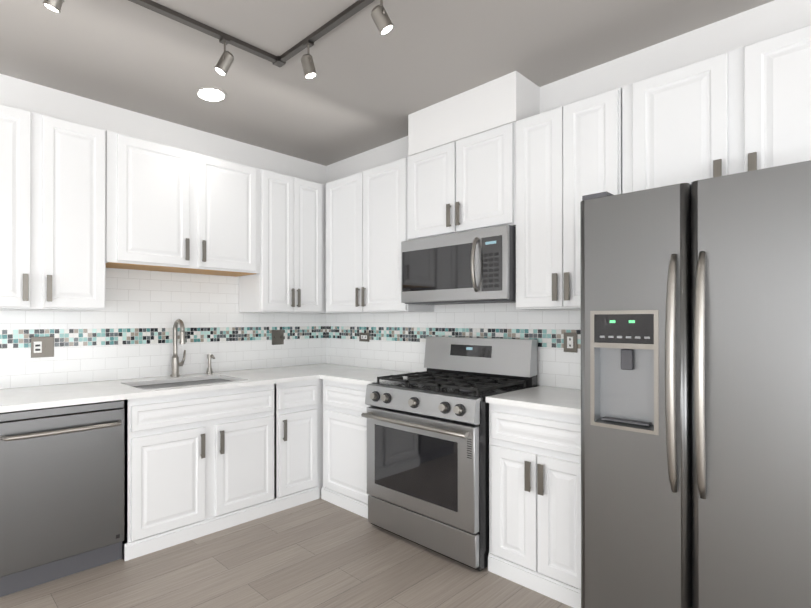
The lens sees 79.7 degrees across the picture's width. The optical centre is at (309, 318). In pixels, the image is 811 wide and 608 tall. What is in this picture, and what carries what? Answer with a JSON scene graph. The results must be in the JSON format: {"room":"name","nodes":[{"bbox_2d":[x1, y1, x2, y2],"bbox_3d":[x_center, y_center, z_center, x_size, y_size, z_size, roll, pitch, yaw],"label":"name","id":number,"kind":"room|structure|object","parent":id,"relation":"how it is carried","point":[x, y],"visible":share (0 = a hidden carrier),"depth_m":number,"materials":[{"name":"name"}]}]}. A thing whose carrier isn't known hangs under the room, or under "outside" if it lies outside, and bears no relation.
{"room":"kitchen","nodes":[
{"label":"kitchen","id":0,"kind":"room"},
{"bbox_2d":[0,74,325,388],"bbox_3d":[-2.016,-0.053,2.640,5.800,2.750,0.100,0,0,-40],"label":"wall","id":1,"kind":"structure","parent":0,"point":[31,97],"depth_m":3.31,"materials":[{"name":"white paint"}]},
{"bbox_2d":[0,104,105,310],"bbox_3d":[-1.582,-0.592,2.697,0.735,1.075,0.353,0,0,-40],"label":"upper cabinet","id":2,"kind":"object","parent":1,"relation":"attached to","point":[52,213],"visible":1,"depth_m":2.63,"materials":[{"name":"white paint"}]},
{"bbox_2d":[0,268,325,388],"bbox_3d":[-1.141,0.006,3.308,3.400,0.804,0.008,0,0,-40],"label":"tile backsplash","id":3,"kind":"structure","parent":1,"relation":"attached to","point":[127,333],"depth_m":3.33,"materials":[{"name":"tile"}]},
{"bbox_2d":[31,336,53,357],"bbox_3d":[-1.623,0.171,2.887,0.125,0.125,0.011,0,0,-40],"label":"outlet plate","id":4,"kind":"object","parent":3,"relation":"attached to","point":[42,346],"visible":1,"depth_m":2.89,"materials":[{"name":"grey metal"}]},
{"bbox_2d":[272,330,283,344],"bbox_3d":[-0.268,0.157,4.033,0.125,0.125,0.012,0,0,-40],"label":"switch plate","id":5,"kind":"object","parent":3,"relation":"attached to","point":[277,337],"visible":1,"depth_m":4.03,"materials":[{"name":"grey metal"}]},
{"bbox_2d":[106,131,259,276],"bbox_3d":[-0.875,-0.732,3.294,1.105,0.791,0.353,0,0,-40],"label":"upper cabinet","id":6,"kind":"object","parent":1,"relation":"attached to","point":[172,209],"visible":0.98,"depth_m":3.13,"materials":[{"name":"white paint"}]},
{"bbox_2d":[239,169,327,313],"bbox_3d":[-0.091,-0.588,3.957,0.938,1.075,0.353,0,0,-40],"label":"upper cabinet","id":7,"kind":"object","parent":1,"relation":"attached to","point":[290,277],"visible":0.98,"depth_m":3.72,"materials":[{"name":"white paint"}]},
{"bbox_2d":[0,497,572,607],"bbox_3d":[0.147,1.364,0.077,5.800,0.100,6.800,0,0,-40],"label":"floor","id":8,"kind":"structure","parent":0,"point":[319,553],"depth_m":2.43,"materials":[{"name":"wood"}]},
{"bbox_2d":[0,400,124,596],"bbox_3d":[-1.402,0.882,2.593,0.598,0.880,0.645,0,0,-40],"label":"dishwasher","id":9,"kind":"object","parent":8,"relation":"on","point":[61,491],"visible":0.98,"depth_m":2.38,"materials":[{"name":"silver metal"}]},
{"bbox_2d":[122,384,277,560],"bbox_3d":[-0.803,0.882,3.146,1.030,0.883,0.662,0,0,-40],"label":"base cabinet","id":10,"kind":"object","parent":8,"relation":"on","point":[199,464],"visible":0.83,"depth_m":2.86,"materials":[{"name":"white paint"}]},
{"bbox_2d":[0,319,414,412],"bbox_3d":[-0.720,0.324,2.885,3.298,0.649,1.194,0,0,-40],"label":"countertop","id":11,"kind":"structure","parent":10,"relation":"on","point":[40,397],"depth_m":3.12,"materials":[{"name":"stone"}]},
{"bbox_2d":[170,319,185,376],"bbox_3d":[-0.901,0.205,3.338,0.115,0.408,0.171,0,0,-40],"label":"faucet","id":12,"kind":"object","parent":11,"relation":"on","point":[175,359],"depth_m":3.34,"materials":[{"name":"silver metal"}]},
{"bbox_2d":[133,379,229,389],"bbox_3d":[-0.809,0.545,3.115,0.780,0.209,0.460,0,0,-40],"label":"sink basin","id":13,"kind":"object","parent":11,"relation":"in","point":[175,382],"depth_m":3.22,"materials":[{"name":"silver metal"}]},
{"bbox_2d":[206,354,214,373],"bbox_3d":[-0.730,0.337,3.518,0.051,0.146,0.100,0,0,-40],"label":"soap dispenser","id":14,"kind":"object","parent":11,"relation":"on","point":[209,356],"depth_m":3.52,"materials":[{"name":"silver metal"}]},
{"bbox_2d":[276,379,322,511],"bbox_3d":[-0.021,0.884,3.807,1.018,0.883,0.662,0,0,-40],"label":"base cabinet","id":15,"kind":"object","parent":8,"relation":"on","point":[299,442],"visible":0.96,"depth_m":3.37,"materials":[{"name":"white paint"}]},
{"bbox_2d":[321,379,369,518],"bbox_3d":[0.487,0.883,3.479,0.662,0.883,0.543,0,0,-40],"label":"base cabinet","id":16,"kind":"object","parent":8,"relation":"on","point":[345,406],"visible":0.35,"depth_m":3.30,"materials":[{"name":"white paint"}]},
{"bbox_2d":[361,336,536,570],"bbox_3d":[0.847,0.725,2.926,0.777,1.197,0.758,0,0,-40],"label":"gas range","id":17,"kind":"object","parent":8,"relation":"on","point":[428,459],"visible":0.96,"depth_m":2.72,"materials":[{"name":"silver metal"}]},
{"bbox_2d":[488,403,580,607],"bbox_3d":[1.326,0.880,2.486,0.662,0.883,0.510,0,0,-40],"label":"base cabinet","id":18,"kind":"object","parent":8,"relation":"on","point":[534,500],"visible":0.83,"depth_m":2.30,"materials":[{"name":"white paint"}]},
{"bbox_2d":[486,386,580,415],"bbox_3d":[1.337,0.422,2.498,0.656,0.030,0.514,0,0,-40],"label":"countertop","id":19,"kind":"structure","parent":18,"relation":"on","point":[557,399],"depth_m":2.42,"materials":[{"name":"stone"}]},
{"bbox_2d":[580,160,810,607],"bbox_3d":[1.688,0.405,1.854,0.912,1.830,0.908,0,0,-40],"label":"refrigerator","id":20,"kind":"object","parent":8,"relation":"on","point":[695,394],"visible":1,"depth_m":1.65,"materials":[{"name":"silver metal"}]},
{"bbox_2d":[0,0,773,165],"bbox_3d":[0.147,-1.486,0.086,5.800,0.100,6.800,0,0,-40],"label":"ceiling","id":21,"kind":"structure","parent":0,"point":[368,86],"depth_m":2.55,"materials":[{"name":"grey paint"}]},
{"bbox_2d":[195,86,226,101],"bbox_3d":[-0.623,-1.422,3.010,0.196,0.008,0.196,0,0,-40],"label":"recessed light","id":22,"kind":"object","parent":21,"relation":"in","point":[211,94],"visible":1,"depth_m":3.00,"materials":[{"name":"white"}]},
{"bbox_2d":[43,0,393,78],"bbox_3d":[-0.161,-1.335,0.406,2.944,0.199,3.486,0,0,-40],"label":"track light","id":23,"kind":"object","parent":21,"relation":"attached to","point":[384,24],"visible":1,"depth_m":2.32,"materials":[{"name":"grey metal"}]},
{"bbox_2d":[408,71,539,155],"bbox_3d":[1.053,-1.282,3.118,0.300,0.288,0.770,0,0,-40],"label":"cover","id":24,"kind":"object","parent":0,"point":[514,96],"depth_m":2.93,"materials":[{"name":"white paint"}]},
{"bbox_2d":[326,0,810,389],"bbox_3d":[2.355,-0.055,1.884,0.100,2.750,6.700,0,0,-40],"label":"wall","id":25,"kind":"structure","parent":0,"point":[774,18],"depth_m":2.46,"materials":[{"name":"white paint"}]},
{"bbox_2d":[326,157,433,312],"bbox_3d":[0.506,-0.589,3.703,0.353,1.075,0.855,0,0,-40],"label":"upper cabinet","id":26,"kind":"object","parent":25,"relation":"attached to","point":[366,223],"visible":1,"depth_m":3.56,"materials":[{"name":"white paint"}]},
{"bbox_2d":[326,302,580,388],"bbox_3d":[0.993,0.142,3.410,0.008,0.534,2.592,0,0,-40],"label":"tile backsplash","id":27,"kind":"structure","parent":25,"relation":"attached to","point":[397,341],"depth_m":3.40,"materials":[{"name":"tile"}]},
{"bbox_2d":[359,333,368,341],"bbox_3d":[0.464,0.154,4.022,0.008,0.075,0.115,0,0,-40],"label":"electrical outlet plate","id":28,"kind":"object","parent":27,"relation":"attached to","point":[364,337],"visible":1,"depth_m":4.02,"materials":[{"name":"grey metal"}]},
{"bbox_2d":[564,332,576,352],"bbox_3d":[1.522,0.138,2.770,0.008,0.115,0.075,0,0,-40],"label":"electrical outlet plate","id":29,"kind":"object","parent":27,"relation":"attached to","point":[570,342],"visible":1,"depth_m":2.77,"materials":[{"name":"grey metal"}]},
{"bbox_2d":[408,121,515,239],"bbox_3d":[1.029,-0.832,3.085,0.353,0.592,0.760,0,0,-40],"label":"upper cabinet","id":30,"kind":"object","parent":25,"relation":"attached to","point":[465,184],"visible":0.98,"depth_m":2.94,"materials":[{"name":"white paint"}]},
{"bbox_2d":[401,225,515,304],"bbox_3d":[0.991,-0.316,3.050,0.450,0.424,0.752,0,0,-40],"label":"microwave","id":31,"kind":"object","parent":30,"relation":"attached to","point":[477,266],"visible":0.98,"depth_m":2.88,"materials":[{"name":"silver metal"}]},
{"bbox_2d":[516,87,621,309],"bbox_3d":[1.445,-0.593,2.593,0.353,1.075,0.522,0,0,-40],"label":"upper cabinet","id":32,"kind":"object","parent":25,"relation":"attached to","point":[568,156],"visible":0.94,"depth_m":2.51,"materials":[{"name":"white paint"}]},
{"bbox_2d":[622,25,810,193],"bbox_3d":[1.921,-0.823,2.030,0.353,0.617,0.940,0,0,-40],"label":"upper cabinet","id":33,"kind":"object","parent":25,"relation":"attached to","point":[743,109],"visible":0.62,"depth_m":2.01,"materials":[{"name":"white paint"}]}
]}

